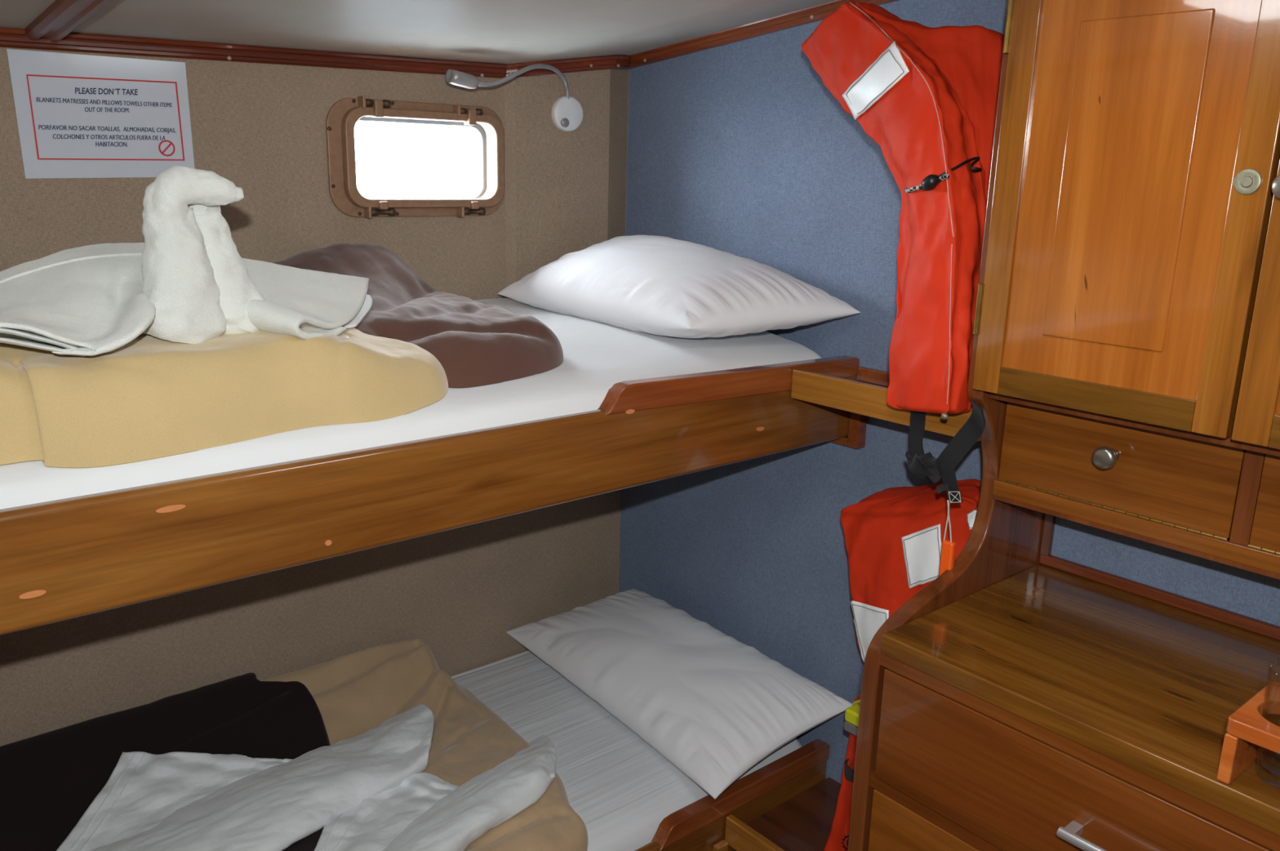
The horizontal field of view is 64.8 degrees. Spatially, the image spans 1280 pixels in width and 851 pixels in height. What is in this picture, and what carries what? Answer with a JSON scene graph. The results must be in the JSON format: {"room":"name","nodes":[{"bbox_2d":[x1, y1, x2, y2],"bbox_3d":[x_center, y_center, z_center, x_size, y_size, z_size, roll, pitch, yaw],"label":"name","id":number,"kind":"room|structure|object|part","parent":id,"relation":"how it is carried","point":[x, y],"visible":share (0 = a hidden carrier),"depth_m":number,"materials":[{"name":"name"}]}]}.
{"room":"boat cabin","nodes":[
{"label":"boat cabin","id":0,"kind":"room"},
{"bbox_2d":[0,47,629,746],"bbox_3d":[-1.177,0.157,2.020,2.920,2.050,0.090,-11,18,-39],"label":"wall","id":1,"kind":"structure","parent":0,"point":[260,127],"depth_m":2.23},
{"bbox_2d":[6,48,194,178],"bbox_3d":[-1.005,-0.579,1.904,0.303,0.224,0.003,-11,18,-39],"label":"notice","id":2,"kind":"object","parent":1,"relation":"attached to","point":[78,116],"visible":1,"depth_m":1.90,"materials":[{"name":"paper"}]},
{"bbox_2d":[0,27,509,78],"bbox_3d":[-1.275,-0.645,1.634,2.510,0.086,0.026,-11,18,-39],"label":"trim","id":3,"kind":"structure","parent":1,"relation":"attached to","point":[10,37],"depth_m":2.02,"materials":[{"name":"red wood"}]},
{"bbox_2d":[325,95,504,217],"bbox_3d":[-0.528,-0.621,2.358,0.452,0.261,0.142,-11,18,-39],"label":"window","id":4,"kind":"structure","parent":1,"relation":"in","point":[483,129],"depth_m":2.32,"materials":[{"name":"brown metal"}]},
{"bbox_2d":[0,355,866,635],"bbox_3d":[-0.871,0.063,1.620,2.889,0.216,0.848,-11,18,-39],"label":"bunk","id":5,"kind":"object","parent":1,"relation":"attached to","point":[66,558],"visible":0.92,"depth_m":1.52,"materials":[{"name":"brown wood"}]},
{"bbox_2d":[0,297,822,509],"bbox_3d":[-0.895,0.008,1.627,2.815,0.215,0.782,-11,18,-39],"label":"mattress","id":6,"kind":"object","parent":5,"relation":"on","point":[597,356],"visible":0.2,"depth_m":1.71,"materials":[{"name":"white fabric"}]},
{"bbox_2d":[0,322,448,467],"bbox_3d":[-1.032,-0.023,1.304,1.645,0.205,0.494,-11,18,-39],"label":"blanket","id":7,"kind":"object","parent":6,"relation":"on","point":[149,397],"visible":0.77,"depth_m":1.40,"materials":[{"name":"beige fabric"}]},
{"bbox_2d":[0,165,372,356],"bbox_3d":[-0.663,-0.246,1.473,0.628,0.259,0.262,-8,17,-34],"label":"swan","id":8,"kind":"object","parent":7,"relation":"on","point":[188,282],"visible":0.97,"depth_m":1.44,"materials":[{"name":"white fabric"}]},
{"bbox_2d":[34,242,563,387],"bbox_3d":[-1.007,-0.139,1.543,1.864,0.200,0.692,-11,18,-39],"label":"blanket","id":9,"kind":"object","parent":6,"relation":"on","point":[475,343],"visible":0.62,"depth_m":1.87,"materials":[{"name":"brown fabric"}]},
{"bbox_2d":[497,235,861,337],"bbox_3d":[0.065,-0.319,2.293,0.436,0.191,0.772,-11,18,-39],"label":"pillow","id":10,"kind":"object","parent":6,"relation":"on","point":[651,284],"visible":1,"depth_m":2.18,"materials":[{"name":"white fabric"}]},
{"bbox_2d":[634,738,830,850],"bbox_3d":[-0.904,0.994,1.866,2.886,0.215,0.820,-11,18,-39],"label":"bunk","id":11,"kind":"object","parent":1,"relation":"attached to","point":[699,825],"visible":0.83,"depth_m":2.27,"materials":[{"name":"brown wood"}]},
{"bbox_2d":[450,649,801,850],"bbox_3d":[-0.915,0.963,1.872,2.825,0.206,0.782,-11,18,-39],"label":"mattress","id":12,"kind":"object","parent":11,"relation":"on","point":[621,788],"visible":0.2,"depth_m":2.35,"materials":[{"name":"white fabric"}]},
{"bbox_2d":[260,637,587,850],"bbox_3d":[-0.926,0.814,1.819,1.726,0.227,0.771,-11,18,-39],"label":"blanket","id":13,"kind":"object","parent":12,"relation":"on","point":[353,693],"visible":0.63,"depth_m":2.33,"materials":[{"name":"beige fabric"}]},
{"bbox_2d":[0,672,330,850],"bbox_3d":[-1.112,0.818,1.674,1.420,0.214,0.746,-11,18,-39],"label":"blanket","id":14,"kind":"object","parent":13,"relation":"on","point":[48,780],"visible":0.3,"depth_m":2.08,"materials":[{"name":"black fabric"}]},
{"bbox_2d":[56,703,434,850],"bbox_3d":[-0.741,0.731,1.990,0.815,0.120,0.412,-8,17,-33],"label":"towel","id":15,"kind":"object","parent":13,"relation":"on","point":[171,801],"visible":1,"depth_m":1.99,"materials":[{"name":"white fabric"}]},
{"bbox_2d":[314,734,556,850],"bbox_3d":[-0.405,0.767,2.062,0.684,0.094,0.432,-11,18,-39],"label":"towel","id":16,"kind":"object","parent":13,"relation":"on","point":[426,811],"visible":0.81,"depth_m":2.02,"materials":[{"name":"white fabric"}]},
{"bbox_2d":[506,587,853,799],"bbox_3d":[0.052,0.613,2.554,0.400,0.174,0.911,-11,18,-39],"label":"pillow","id":17,"kind":"object","parent":12,"relation":"on","point":[712,704],"visible":0.99,"depth_m":2.41,"materials":[{"name":"white fabric"}]},
{"bbox_2d":[0,0,835,64],"bbox_3d":[-0.169,-0.586,0.622,3.020,0.464,3.150,-11,18,-39],"label":"ceiling","id":18,"kind":"structure","parent":0,"point":[504,32],"depth_m":1.89,"materials":[{"name":"white paint"}]},
{"bbox_2d":[24,0,112,42],"bbox_3d":[-0.096,-0.510,0.673,0.058,0.257,2.980,-11,18,-39],"label":"trim","id":19,"kind":"structure","parent":18,"relation":"attached to","point":[60,18],"depth_m":1.65,"materials":[{"name":"red wood"}]},
{"bbox_2d":[504,68,628,297],"bbox_3d":[-0.176,-0.628,2.607,0.390,0.730,0.065,-11,18,-39],"label":"wall","id":20,"kind":"structure","parent":0,"point":[566,191],"depth_m":2.56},
{"bbox_2d":[444,63,583,131],"bbox_3d":[-0.285,-0.780,2.384,0.044,0.151,0.430,12,18,36],"label":"reading lamp","id":21,"kind":"object","parent":20,"relation":"attached to","point":[566,113],"visible":1,"depth_m":2.49,"materials":[{"name":"white plastic"}]},
{"bbox_2d":[505,55,631,77],"bbox_3d":[-0.159,-0.896,2.517,0.403,0.083,0.071,-11,18,-39],"label":"trim","id":22,"kind":"structure","parent":20,"relation":"attached to","point":[577,64],"depth_m":2.50,"materials":[{"name":"red wood"}]},
{"bbox_2d":[618,0,1279,783],"bbox_3d":[0.947,0.081,1.767,0.060,2.420,3.000,-11,18,-39],"label":"wall","id":23,"kind":"structure","parent":0,"point":[742,148],"depth_m":2.39,"materials":[{"name":"blue fabric"}]},
{"bbox_2d":[628,0,898,68],"bbox_3d":[0.936,-0.798,1.516,0.026,0.331,3.000,-11,18,-39],"label":"trim","id":24,"kind":"structure","parent":23,"relation":"attached to","point":[818,12],"depth_m":2.32,"materials":[{"name":"red wood"}]},
{"bbox_2d":[712,777,840,850],"bbox_3d":[0.452,0.953,2.195,0.399,0.138,0.432,-11,18,-39],"label":"shelf","id":25,"kind":"object","parent":23,"relation":"attached to","point":[803,822],"visible":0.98,"depth_m":2.28,"materials":[{"name":"brown wood"}]},
{"bbox_3d":[0.178,0.964,2.239,0.034,0.082,0.018,-11,18,-39],"label":"corner post","id":26,"kind":"part","parent":25,"relation":"part of","materials":[{"name":"brown wood"}]},
{"bbox_2d":[823,478,981,850],"bbox_3d":[0.509,0.507,2.084,0.284,0.822,0.357,-11,18,-39],"label":"jacket","id":27,"kind":"object","parent":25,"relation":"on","point":[894,536],"visible":0.54,"depth_m":2.05,"materials":[{"name":"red fabric"}]},
{"bbox_2d":[844,720,857,736],"bbox_3d":[0.476,0.635,2.080,0.040,0.022,0.110,-11,18,-39],"label":"light","id":28,"kind":"object","parent":27,"relation":"attached to","point":[851,726],"depth_m":2.09,"materials":[{"name":"grey plastic"}]},
{"bbox_3d":[0.468,0.591,2.126,0.011,0.036,0.060,-5,15,-23],"label":"yellow cord","id":29,"kind":"part","parent":27,"relation":"part of","materials":[{"name":"plastic"}]},
{"bbox_2d":[791,366,981,441],"bbox_3d":[0.539,-0.059,1.995,0.232,0.061,0.432,-11,18,-39],"label":"shelf","id":30,"kind":"object","parent":23,"relation":"attached to","point":[866,395],"visible":0.59,"depth_m":1.97,"materials":[{"name":"brown wood"}]},
{"bbox_2d":[1040,513,1056,555],"bbox_3d":[0.783,0.176,1.926,0.015,0.151,0.018,-11,18,-39],"label":"trim","id":31,"kind":"structure","parent":23,"relation":"attached to","point":[1049,520],"depth_m":1.93,"materials":[{"name":"red wood"}]},
{"bbox_2d":[972,0,1279,579],"bbox_3d":[0.926,-0.232,1.410,0.335,0.898,0.826,-11,18,-39],"label":"upper cabinet","id":32,"kind":"object","parent":23,"relation":"attached to","point":[1135,181],"visible":1,"depth_m":1.47,"materials":[{"name":"red wood"}]},
{"bbox_3d":[0.689,-0.044,1.537,0.021,0.045,0.301,-11,18,-39],"label":"door rail","id":33,"kind":"part","parent":32,"relation":"part of","materials":[{"name":"brown wood"}]},
{"bbox_3d":[0.744,0.050,1.604,0.041,0.037,0.037,-11,18,-39],"label":"knob","id":34,"kind":"part","parent":32,"relation":"part of","materials":[{"name":"metal"}]},
{"bbox_3d":[0.698,-0.348,1.461,0.012,0.590,0.309,-11,18,-39],"label":"door panel","id":35,"kind":"part","parent":32,"relation":"part of","materials":[{"name":"orange wood"}]},
{"bbox_3d":[0.888,0.190,1.483,0.012,0.027,0.810,-11,18,-39],"label":"rail","id":36,"kind":"part","parent":32,"relation":"part of","materials":[{"name":"brown wood"}]},
{"bbox_3d":[0.955,-0.266,1.165,0.022,0.670,0.395,-11,18,-39],"label":"door","id":37,"kind":"part","parent":32,"relation":"part of","materials":[{"name":"brown wood"}]},
{"bbox_3d":[0.948,0.037,1.242,0.021,0.045,0.303,-11,18,-39],"label":"door rail","id":38,"kind":"part","parent":32,"relation":"part of","materials":[{"name":"brown wood"}]},
{"bbox_3d":[0.823,-0.303,1.278,0.031,0.035,0.035,-11,18,-39],"label":"knob","id":39,"kind":"part","parent":32,"relation":"part of","materials":[{"name":"metal"}]},
{"bbox_3d":[0.957,-0.267,1.167,0.012,0.590,0.311,-11,18,-39],"label":"door panel","id":40,"kind":"part","parent":32,"relation":"part of","materials":[{"name":"orange wood"}]},
{"bbox_2d":[1039,554,1279,639],"bbox_3d":[1.103,0.358,1.581,0.015,0.021,1.012,-11,18,-39],"label":"trim","id":41,"kind":"structure","parent":23,"relation":"attached to","point":[1222,615],"depth_m":1.77,"materials":[{"name":"red wood"}]},
{"bbox_3d":[-0.219,1.485,1.146,3.020,0.050,3.150,-11,18,-39],"label":"floor","id":42,"kind":"structure","parent":0,"visible":0},
{"bbox_2d":[847,53,1044,850],"bbox_3d":[0.577,0.250,1.798,0.511,2.060,0.030,-11,18,-39],"label":"end panel","id":43,"kind":"object","parent":42,"relation":"on","point":[1004,541],"visible":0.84,"depth_m":1.75,"materials":[{"name":"red wood"}]},
{"bbox_2d":[801,0,1004,575],"bbox_3d":[0.535,-0.281,1.919,0.290,1.012,0.551,-6,16,-26],"label":"jacket","id":44,"kind":"object","parent":43,"relation":"hanging from","point":[927,96],"visible":0.94,"depth_m":1.76,"materials":[{"name":"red fabric"}]},
{"bbox_3d":[0.470,-0.416,1.867,0.142,0.726,0.518,-5,16,-24],"label":"panel","id":45,"kind":"part","parent":44,"relation":"part of","materials":[{"name":"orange fabric"}]},
{"bbox_3d":[0.575,-0.566,1.864,0.196,0.423,0.343,-11,18,-39],"label":"panel","id":46,"kind":"part","parent":44,"relation":"part of","materials":[{"name":"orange fabric"}]},
{"bbox_3d":[0.543,0.171,1.773,0.006,0.082,0.018,-11,18,-39],"label":"whistle cord","id":47,"kind":"part","parent":44,"relation":"part of","materials":[{"name":"white fabric"}]},
{"bbox_3d":[0.547,-0.437,1.722,0.097,0.045,0.029,-5,16,-24],"label":"black cord","id":48,"kind":"part","parent":44,"relation":"part of","materials":[{"name":"plastic"}]},
{"bbox_2d":[867,653,1279,850],"bbox_3d":[0.883,0.899,1.535,0.561,0.946,1.012,-11,18,-39],"label":"dresser","id":49,"kind":"object","parent":42,"relation":"on","point":[956,769],"visible":0.85,"depth_m":1.50,"materials":[{"name":"red wood"}]},
{"bbox_3d":[0.705,0.853,1.382,0.028,0.296,0.968,-10,18,-38],"label":"drawer","id":50,"kind":"part","parent":49,"relation":"part of","materials":[{"name":"brown wood"}]},
{"bbox_2d":[880,563,1279,835],"bbox_3d":[0.905,0.422,1.424,0.532,0.034,1.012,-11,18,-39],"label":"countertop","id":51,"kind":"structure","parent":49,"relation":"on","point":[1152,687],"depth_m":1.54,"materials":[{"name":"brown wood"}]},
{"bbox_2d":[1217,680,1279,783],"bbox_3d":[0.812,0.399,1.254,0.155,0.087,0.111,-11,18,-39],"label":"glass holder","id":52,"kind":"object","parent":51,"relation":"on","point":[1246,729],"visible":1,"depth_m":1.24,"materials":[{"name":"orange wood"}]},
{"bbox_3d":[0.781,0.401,1.292,0.154,0.065,0.016,-11,18,-39],"label":"leg","id":53,"kind":"part","parent":52,"relation":"part of","materials":[{"name":"orange wood"}]},
{"bbox_3d":[0.813,0.368,1.246,0.155,0.022,0.111,-11,18,-39],"label":"plate","id":54,"kind":"part","parent":52,"relation":"part of","materials":[{"name":"orange wood"}]},
{"bbox_2d":[1256,657,1279,780],"bbox_3d":[0.808,0.371,1.242,0.079,0.148,0.079,-11,18,-39],"label":"tumbler","id":55,"kind":"object","parent":52,"relation":"in","point":[1271,676],"visible":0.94,"depth_m":1.25,"materials":[{"name":"clear glass"}]},
{"bbox_3d":[0.693,0.595,1.287,0.037,0.015,0.324,-10,18,-38],"label":"handle","id":56,"kind":"part","parent":49,"relation":"part of","materials":[{"name":"silver metal"}]}
]}

